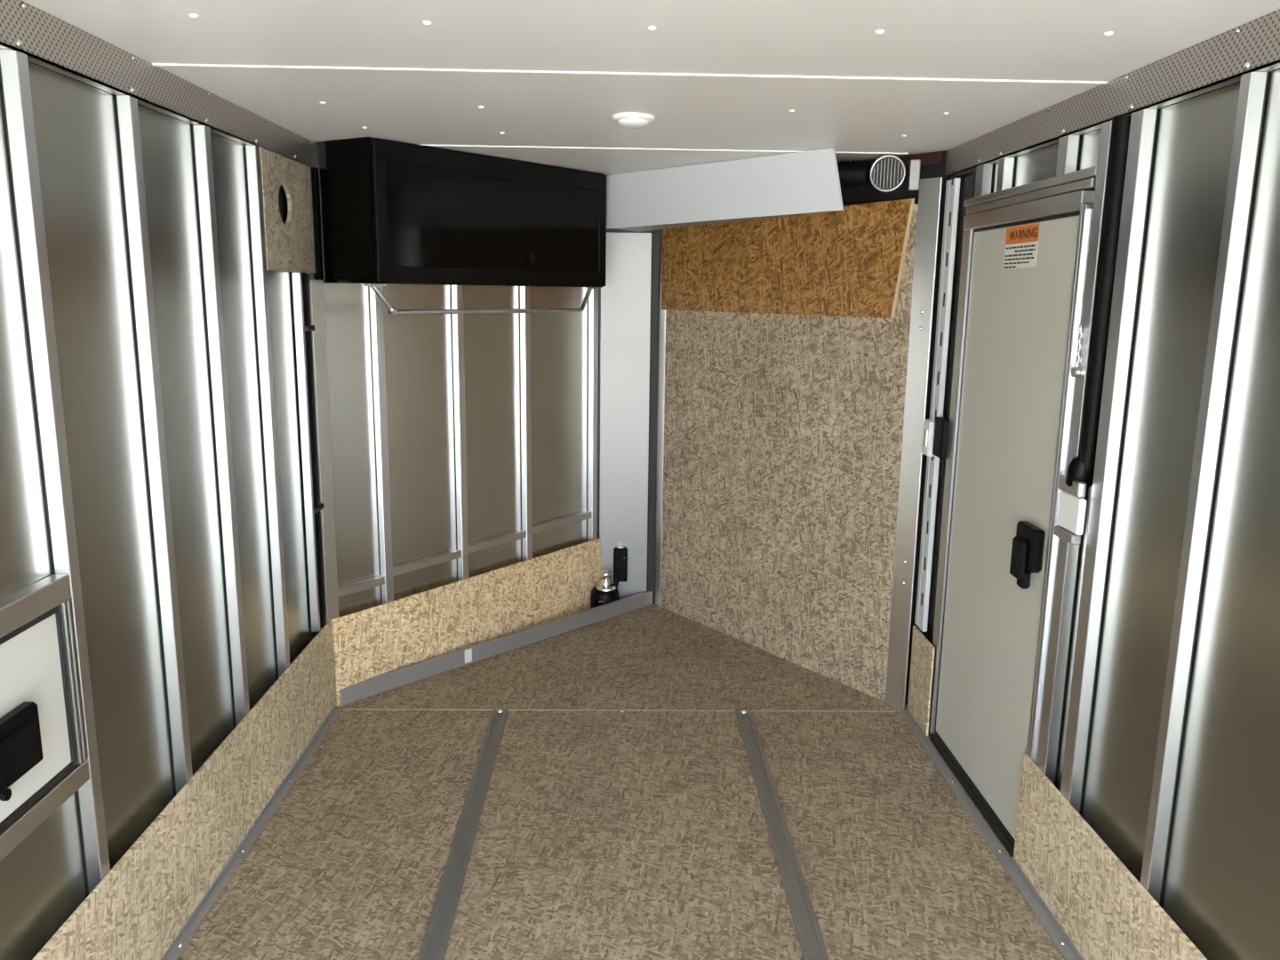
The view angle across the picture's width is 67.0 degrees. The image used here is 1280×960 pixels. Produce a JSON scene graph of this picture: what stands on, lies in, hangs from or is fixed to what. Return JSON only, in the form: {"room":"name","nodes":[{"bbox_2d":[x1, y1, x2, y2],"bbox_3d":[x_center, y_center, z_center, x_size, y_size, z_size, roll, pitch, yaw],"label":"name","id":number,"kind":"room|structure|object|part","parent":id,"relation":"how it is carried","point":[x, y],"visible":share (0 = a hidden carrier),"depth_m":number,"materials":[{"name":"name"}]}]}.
{"room":"cargo space","nodes":[
{"label":"cargo space","id":0,"kind":"room"},
{"bbox_2d":[0,61,320,959],"bbox_3d":[-1.092,0.285,1.148,0.020,1.970,4.490,1,11,-1],"label":"wall","id":1,"kind":"structure","parent":0,"point":[43,879],"depth_m":2.09,"materials":[{"name":"metal"}]},
{"bbox_2d":[0,574,71,638],"bbox_3d":[-1.069,0.310,1.241,0.030,0.048,1.162,1,11,-1],"label":"rail","id":2,"kind":"object","parent":1,"relation":"attached to","point":[27,604],"visible":1,"depth_m":1.70,"materials":[{"name":"metal"}]},
{"bbox_2d":[0,600,86,832],"bbox_3d":[-1.058,0.486,1.314,0.056,0.323,1.076,1,11,-1],"label":"door","id":3,"kind":"structure","parent":1,"relation":"in","point":[42,737],"depth_m":1.72,"materials":[{"name":"white paint"}]},
{"bbox_3d":[-1.040,0.452,1.613,0.006,0.065,0.115,1,11,-1],"label":"handle","id":4,"kind":"part","parent":3,"relation":"part of","materials":[{"name":"black plastic"}]},
{"bbox_3d":[-1.083,0.385,1.831,0.029,0.323,0.020,1,11,-1],"label":"frame","id":5,"kind":"part","parent":3,"relation":"part of","materials":[{"name":"metal"}]},
{"bbox_2d":[0,759,89,861],"bbox_3d":[-1.074,0.674,1.313,0.030,0.042,1.162,1,11,-1],"label":"rail","id":6,"kind":"object","parent":1,"relation":"attached to","point":[14,834],"visible":0.76,"depth_m":1.73,"materials":[{"name":"metal"}]},
{"bbox_2d":[0,49,110,895],"bbox_3d":[-1.081,0.195,1.828,0.031,1.884,0.034,1,11,-1],"label":"stud","id":7,"kind":"object","parent":1,"relation":"attached to","point":[14,74],"visible":0.76,"depth_m":1.75,"materials":[{"name":"metal"}]},
{"bbox_2d":[114,95,192,795],"bbox_3d":[-1.090,0.120,2.208,0.031,1.884,0.034,1,11,-1],"label":"stud","id":8,"kind":"object","parent":1,"relation":"attached to","point":[126,106],"visible":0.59,"depth_m":2.15,"materials":[{"name":"metal"}]},
{"bbox_2d":[0,0,310,166],"bbox_3d":[-1.051,-0.645,0.997,0.034,0.085,4.550,1,11,-1],"label":"trim","id":9,"kind":"structure","parent":1,"relation":"attached to","point":[49,42],"depth_m":2.00,"materials":[{"name":"silver metal"}]},
{"bbox_2d":[32,620,335,959],"bbox_3d":[-1.056,1.082,1.337,0.010,0.332,4.353,1,11,-1],"label":"board","id":10,"kind":"object","parent":1,"relation":"attached to","point":[137,911],"visible":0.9,"depth_m":2.36,"materials":[{"name":"beige wood"}]},
{"bbox_2d":[192,124,249,727],"bbox_3d":[-1.098,0.049,2.571,0.031,1.884,0.034,1,11,-1],"label":"stud","id":11,"kind":"object","parent":1,"relation":"attached to","point":[202,144],"visible":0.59,"depth_m":2.52,"materials":[{"name":"metal"}]},
{"bbox_2d":[160,705,342,959],"bbox_3d":[-1.040,1.238,1.359,0.027,0.018,4.335,1,11,-1],"label":"trim","id":12,"kind":"structure","parent":1,"relation":"attached to","point":[182,940],"depth_m":2.61,"materials":[{"name":"silver metal"}]},
{"bbox_2d":[244,144,290,679],"bbox_3d":[-1.105,-0.016,2.905,0.031,1.884,0.034,1,11,-1],"label":"stud","id":13,"kind":"object","parent":1,"relation":"attached to","point":[252,154],"visible":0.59,"depth_m":2.85,"materials":[{"name":"metal"}]},
{"bbox_2d":[259,146,315,272],"bbox_3d":[-1.099,-0.820,2.996,0.033,0.342,0.448,1,11,-1],"label":"board","id":14,"kind":"object","parent":1,"relation":"attached to","point":[290,245],"depth_m":2.98,"materials":[{"name":"beige wood"}]},
{"bbox_2d":[291,272,327,631],"bbox_3d":[-1.107,-0.080,3.261,0.038,1.212,0.098,1,11,-1],"label":"stud","id":15,"kind":"object","parent":1,"relation":"attached to","point":[301,295],"visible":1,"depth_m":3.23,"materials":[{"name":"silver metal"}]},
{"bbox_2d":[309,139,588,629],"bbox_3d":[-0.671,-0.257,3.940,0.019,1.970,1.595,9,14,36],"label":"wall","id":16,"kind":"structure","parent":0,"point":[419,348],"depth_m":3.83,"materials":[{"name":"metal"}]},
{"bbox_2d":[337,575,384,597],"bbox_3d":[-1.029,0.389,3.550,0.027,0.030,0.210,9,14,36],"label":"rail","id":17,"kind":"object","parent":16,"relation":"attached to","point":[378,580],"visible":0.82,"depth_m":3.54,"materials":[{"name":"metal"}]},
{"bbox_2d":[368,286,393,604],"bbox_3d":[-0.949,0.000,3.572,0.031,1.600,0.036,9,14,36],"label":"stud","id":18,"kind":"object","parent":16,"relation":"attached to","point":[376,305],"visible":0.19,"depth_m":3.53,"materials":[{"name":"metal"}]},
{"bbox_2d":[392,549,461,575],"bbox_3d":[-0.839,0.323,3.795,0.027,0.030,0.350,9,14,36],"label":"rail","id":19,"kind":"object","parent":16,"relation":"attached to","point":[397,570],"visible":0.82,"depth_m":3.78,"materials":[{"name":"metal"}]},
{"bbox_2d":[310,136,606,287],"bbox_3d":[-0.562,-0.979,3.711,0.295,0.458,1.481,9,14,37],"label":"upper cabinet","id":20,"kind":"object","parent":16,"relation":"attached to","point":[393,212],"visible":0.98,"depth_m":3.37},
{"bbox_2d":[363,283,598,316],"bbox_3d":[-0.535,-0.673,3.612,0.043,0.111,1.150,9,14,37],"label":"hanging rod","id":21,"kind":"object","parent":20,"relation":"hanging from","point":[393,311],"visible":1,"depth_m":3.49,"materials":[{"name":"metal"}]},
{"bbox_3d":[-0.504,-0.946,3.572,0.013,0.329,1.062,9,14,37],"label":"door panel","id":22,"kind":"part","parent":20,"relation":"part of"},
{"bbox_2d":[450,285,469,580],"bbox_3d":[-0.717,-0.057,3.876,0.031,1.600,0.036,9,14,36],"label":"stud","id":23,"kind":"object","parent":16,"relation":"attached to","point":[457,291],"visible":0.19,"depth_m":3.84,"materials":[{"name":"metal"}]},
{"bbox_2d":[468,529,526,553],"bbox_3d":[-0.610,0.260,4.093,0.027,0.030,0.342,9,14,36],"label":"rail","id":24,"kind":"object","parent":16,"relation":"attached to","point":[491,542],"visible":0.86,"depth_m":4.08,"materials":[{"name":"metal"}]},
{"bbox_2d":[519,286,532,560],"bbox_3d":[-0.490,-0.112,4.173,0.031,1.600,0.036,9,14,36],"label":"stud","id":25,"kind":"object","parent":16,"relation":"attached to","point":[524,292],"visible":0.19,"depth_m":4.13,"materials":[{"name":"metal"}]},
{"bbox_2d":[532,511,591,534],"bbox_3d":[-0.362,0.194,4.417,0.027,0.030,0.412,9,14,36],"label":"rail","id":26,"kind":"object","parent":16,"relation":"attached to","point":[571,519],"visible":0.82,"depth_m":4.41,"materials":[{"name":"metal"}]},
{"bbox_2d":[587,288,598,541],"bbox_3d":[-0.222,-0.177,4.526,0.031,1.600,0.036,9,14,36],"label":"stud","id":27,"kind":"object","parent":16,"relation":"attached to","point":[593,299],"visible":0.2,"depth_m":4.49,"materials":[{"name":"metal"}]},
{"bbox_2d":[177,603,1063,959],"bbox_3d":[-0.022,1.152,1.964,2.190,0.022,5.710,1,11,-1],"label":"floor","id":28,"kind":"structure","parent":0,"point":[602,835],"depth_m":2.75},
{"bbox_2d":[310,280,339,676],"bbox_3d":[-1.100,0.076,3.380,0.031,1.520,0.050,9,14,36],"label":"post","id":29,"kind":"object","parent":28,"relation":"on","point":[316,286],"visible":0.58,"depth_m":3.33,"materials":[{"name":"metal"}]},
{"bbox_2d":[417,708,508,959],"bbox_3d":[-0.457,1.246,1.374,0.058,0.013,4.335,1,11,-1],"label":"floor strip","id":30,"kind":"object","parent":28,"relation":"on","point":[434,946],"visible":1,"depth_m":2.63,"materials":[{"name":"metal"}]},
{"bbox_2d":[331,537,601,707],"bbox_3d":[-0.643,0.550,4.069,0.010,0.334,1.511,9,14,36],"label":"board","id":31,"kind":"object","parent":28,"relation":"on","point":[369,643],"visible":0.76,"depth_m":3.96,"materials":[{"name":"beige wood"}]},
{"bbox_2d":[335,591,652,705],"bbox_3d":[-0.526,0.681,4.107,0.027,0.067,1.682,11,15,42],"label":"trim","id":32,"kind":"structure","parent":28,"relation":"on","point":[404,676],"depth_m":3.99,"materials":[{"name":"grey metal"}]},
{"bbox_2d":[590,568,619,607],"bbox_3d":[-0.166,0.526,4.585,0.136,0.199,0.140,1,11,-1],"label":"fitting","id":33,"kind":"object","parent":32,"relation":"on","point":[605,592],"visible":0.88,"depth_m":4.55,"materials":[{"name":"silver metal"}]},
{"bbox_2d":[654,229,665,607],"bbox_3d":[0.099,-0.264,4.524,0.011,1.780,0.048,-8,14,-37],"label":"strip","id":34,"kind":"object","parent":28,"relation":"on","point":[662,312],"visible":0.58,"depth_m":4.54,"materials":[{"name":"metal"}]},
{"bbox_2d":[735,709,829,959],"bbox_3d":[0.422,1.254,1.395,0.058,0.013,4.335,1,11,-1],"label":"floor strip","id":35,"kind":"object","parent":28,"relation":"on","point":[811,940],"visible":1,"depth_m":2.65,"materials":[{"name":"metal"}]},
{"bbox_2d":[885,176,942,710],"bbox_3d":[0.956,-0.084,3.406,0.011,1.880,0.086,-8,14,-37],"label":"post","id":36,"kind":"object","parent":28,"relation":"on","point":[930,189],"visible":1,"depth_m":3.39,"materials":[{"name":"metal"}]},
{"bbox_2d":[597,228,660,591],"bbox_3d":[-0.040,-0.369,4.554,0.370,1.970,0.020,1,11,-1],"label":"wall","id":37,"kind":"structure","parent":0,"point":[608,229],"depth_m":4.54,"materials":[{"name":"grey metal"}]},
{"bbox_2d":[599,232,651,599],"bbox_3d":[-0.073,-0.256,4.535,0.230,1.755,0.006,1,11,-1],"label":"wall panel","id":38,"kind":"object","parent":37,"relation":"attached to","point":[625,329],"visible":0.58,"depth_m":4.51,"materials":[{"name":"metal"}]},
{"bbox_2d":[613,544,627,581],"bbox_3d":[-0.094,0.399,4.640,0.067,0.178,0.039,1,11,-1],"label":"box","id":39,"kind":"object","parent":38,"relation":"attached to","point":[620,553],"visible":0.98,"depth_m":4.62,"materials":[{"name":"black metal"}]},
{"bbox_2d":[647,232,660,604],"bbox_3d":[0.061,-0.259,4.545,0.035,1.760,0.015,1,11,-1],"label":"strip","id":40,"kind":"object","parent":37,"relation":"attached to","point":[656,236],"visible":0.92,"depth_m":4.52,"materials":[{"name":"black"}]},
{"bbox_2d":[20,0,1279,175],"bbox_3d":[0.005,-0.802,1.581,2.190,0.035,5.710,1,11,-1],"label":"ceiling","id":41,"kind":"structure","parent":0,"point":[542,82],"depth_m":2.03,"materials":[{"name":"plastic"}]},
{"bbox_2d":[611,112,655,128],"bbox_3d":[-0.018,-0.985,2.660,0.118,0.032,0.118,1,11,-1],"label":"recessed light","id":42,"kind":"object","parent":41,"relation":"in","point":[630,120],"visible":1,"depth_m":2.63,"materials":[{"name":"white plastic"}]},
{"bbox_2d":[606,148,843,231],"bbox_3d":[0.327,-1.098,3.748,0.290,0.216,1.332,-9,15,-41],"label":"soffit box","id":43,"kind":"object","parent":41,"relation":"attached to","point":[805,182],"visible":0.89,"depth_m":3.56,"materials":[{"name":"grey metal"}]},
{"bbox_3d":[0.321,-1.020,3.779,0.278,0.041,1.303,-9,15,-41],"label":"panel","id":44,"kind":"part","parent":43,"relation":"part of","materials":[{"name":"grey metal"}]},
{"bbox_2d":[904,176,958,704],"bbox_3d":[0.583,-0.245,3.964,0.015,1.970,1.563,-8,14,-37],"label":"wall","id":45,"kind":"structure","parent":0,"point":[942,205],"depth_m":3.39,"materials":[{"name":"grey metal"}]},
{"bbox_2d":[660,203,918,701],"bbox_3d":[0.525,-0.162,3.978,0.014,1.799,1.348,-8,14,-37],"label":"board","id":46,"kind":"object","parent":45,"relation":"attached to","point":[783,434],"visible":0.76,"depth_m":3.90,"materials":[{"name":"beige wood"}]},
{"bbox_2d":[661,198,914,318],"bbox_3d":[0.514,-0.866,3.847,0.010,0.403,1.359,-8,14,-37],"label":"board","id":47,"kind":"object","parent":46,"relation":"attached to","point":[849,261],"visible":0.89,"depth_m":3.73,"materials":[{"name":"brown wood"}]},
{"bbox_2d":[840,150,950,206],"bbox_3d":[0.576,-1.127,3.789,0.016,0.169,1.483,-8,14,-37],"label":"lining","id":48,"kind":"object","parent":45,"relation":"attached to","point":[932,164],"visible":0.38,"depth_m":3.34,"materials":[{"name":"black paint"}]},
{"bbox_2d":[836,154,920,192],"bbox_3d":[0.776,-1.062,3.363,0.390,0.124,0.099,5,12,20],"label":"round vent","id":49,"kind":"object","parent":48,"relation":"attached to","point":[887,173],"visible":0.78,"depth_m":3.33,"materials":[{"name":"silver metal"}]},
{"bbox_3d":[0.860,-1.057,3.345,0.104,0.104,0.001,5,12,20],"label":"plate","id":50,"kind":"part","parent":49,"relation":"part of","materials":[{"name":"silver metal"}]},
{"bbox_2d":[873,158,903,189],"bbox_3d":[0.854,-1.054,3.330,0.096,0.104,0.012,5,12,20],"label":"grille","id":51,"kind":"object","parent":49,"relation":"attached to","point":[888,172],"depth_m":3.33,"materials":[{"name":"metal"}]},
{"bbox_2d":[924,67,1279,959],"bbox_3d":[1.097,0.305,1.200,0.020,1.970,4.490,1,11,-1],"label":"wall","id":52,"kind":"structure","parent":0,"point":[1221,884],"depth_m":1.85,"materials":[{"name":"metal"}]},
{"bbox_2d":[907,625,935,735],"bbox_3d":[0.991,0.706,3.417,0.008,0.324,0.220,1,11,-1],"label":"board","id":53,"kind":"object","parent":52,"relation":"attached to","point":[923,651],"visible":1,"depth_m":3.40,"materials":[{"name":"beige wood"}]},
{"bbox_2d":[914,170,960,631],"bbox_3d":[1.015,-0.240,3.308,0.018,1.565,0.090,1,11,-1],"label":"upright","id":54,"kind":"object","parent":52,"relation":"attached to","point":[953,186],"visible":0.94,"depth_m":3.27,"materials":[{"name":"silver metal"}]},
{"bbox_2d":[921,416,949,458],"bbox_3d":[1.003,-0.146,3.281,0.039,0.140,0.182,-1,11,-8],"label":"switch box","id":55,"kind":"object","parent":54,"relation":"attached to","point":[935,434],"visible":1,"depth_m":3.25,"materials":[{"name":"white plastic"}]},
{"bbox_2d":[930,175,975,634],"bbox_3d":[1.040,-0.210,3.224,0.006,1.540,0.082,1,11,-1],"label":"channel","id":56,"kind":"object","parent":52,"relation":"attached to","point":[969,189],"visible":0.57,"depth_m":3.21,"materials":[{"name":"black"}]},
{"bbox_2d":[974,163,993,197],"bbox_3d":[1.039,-0.904,2.924,0.031,0.092,0.060,1,11,-1],"label":"stud","id":57,"kind":"object","parent":52,"relation":"attached to","point":[984,172],"visible":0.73,"depth_m":2.90,"materials":[{"name":"metal"}]},
{"bbox_2d":[899,710,1084,959],"bbox_3d":[1.012,1.257,1.409,0.034,0.018,4.335,1,11,-1],"label":"trim","id":58,"kind":"structure","parent":52,"relation":"attached to","point":[1045,917],"depth_m":2.60,"materials":[{"name":"silver metal"}]},
{"bbox_2d":[996,156,1015,191],"bbox_3d":[1.043,-0.871,2.760,0.031,0.092,0.045,1,11,-1],"label":"stud","id":59,"kind":"object","parent":52,"relation":"attached to","point":[1005,172],"visible":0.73,"depth_m":2.74,"materials":[{"name":"metal"}]},
{"bbox_2d":[929,166,1096,856],"bbox_3d":[1.013,0.080,2.798,0.080,1.793,0.865,1,11,-1],"label":"door","id":60,"kind":"structure","parent":52,"relation":"in","point":[1025,250],"depth_m":2.72,"materials":[{"name":"white paint"}]},
{"bbox_3d":[0.996,0.215,2.526,0.035,0.128,0.060,1,11,-1],"label":"handle","id":61,"kind":"part","parent":60,"relation":"part of","materials":[{"name":"black plastic"}]},
{"bbox_2d":[1056,135,1080,176],"bbox_3d":[1.051,-0.796,2.376,0.031,0.092,0.050,1,11,-1],"label":"stud","id":62,"kind":"object","parent":52,"relation":"attached to","point":[1068,145],"visible":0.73,"depth_m":2.36,"materials":[{"name":"metal"}]},
{"bbox_2d":[1053,474,1087,544],"bbox_3d":[1.018,0.070,2.292,0.023,0.148,0.115,1,11,-1],"label":"bracket","id":63,"kind":"object","parent":52,"relation":"attached to","point":[1072,507],"visible":0.98,"depth_m":2.27,"materials":[{"name":"white plastic"}]},
{"bbox_2d":[1037,120,1111,785],"bbox_3d":[1.044,0.124,2.341,0.031,1.884,0.045,1,11,-1],"label":"stud","id":64,"kind":"object","parent":52,"relation":"attached to","point":[1068,554],"visible":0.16,"depth_m":2.35,"materials":[{"name":"metal"}]},
{"bbox_2d":[1071,324,1081,376],"bbox_3d":[1.027,-0.303,2.269,0.013,0.123,0.024,1,11,-1],"label":"chain","id":65,"kind":"object","parent":64,"relation":"hanging from","point":[1076,372],"visible":1,"depth_m":2.27,"materials":[{"name":"silver metal"}]},
{"bbox_3d":[1.026,-0.254,2.279,0.012,0.024,0.024,1,11,-1],"label":"ring plate","id":66,"kind":"part","parent":65,"relation":"part of","materials":[{"name":"metal"}]},
{"bbox_2d":[1065,114,1131,488],"bbox_3d":[1.043,-0.385,2.193,0.057,0.829,0.079,-3,12,-16],"label":"cable","id":67,"kind":"object","parent":52,"relation":"attached to","point":[1081,468],"visible":0.8,"depth_m":2.16,"materials":[{"name":"black rubber"}]},
{"bbox_2d":[1060,108,1158,814],"bbox_3d":[1.047,0.150,2.211,0.031,1.884,0.050,1,11,-1],"label":"stud","id":68,"kind":"object","parent":52,"relation":"attached to","point":[1143,122],"visible":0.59,"depth_m":2.15,"materials":[{"name":"metal"}]},
{"bbox_2d":[1013,753,1207,959],"bbox_3d":[1.047,1.201,0.914,0.010,0.317,3.384,1,11,-1],"label":"board","id":69,"kind":"object","parent":52,"relation":"attached to","point":[1101,907],"visible":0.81,"depth_m":2.20,"materials":[{"name":"beige wood"}]},
{"bbox_2d":[945,8,1279,176],"bbox_3d":[1.080,-0.621,1.023,0.034,0.085,4.500,1,11,-1],"label":"trim","id":70,"kind":"structure","parent":52,"relation":"attached to","point":[1220,60],"depth_m":2.01,"materials":[{"name":"silver metal"}]},
{"bbox_2d":[1140,71,1269,904],"bbox_3d":[1.054,0.219,1.859,0.031,1.884,0.030,1,11,-1],"label":"stud","id":71,"kind":"object","parent":52,"relation":"attached to","point":[1253,84],"visible":1,"depth_m":1.80,"materials":[{"name":"metal"}]}
]}

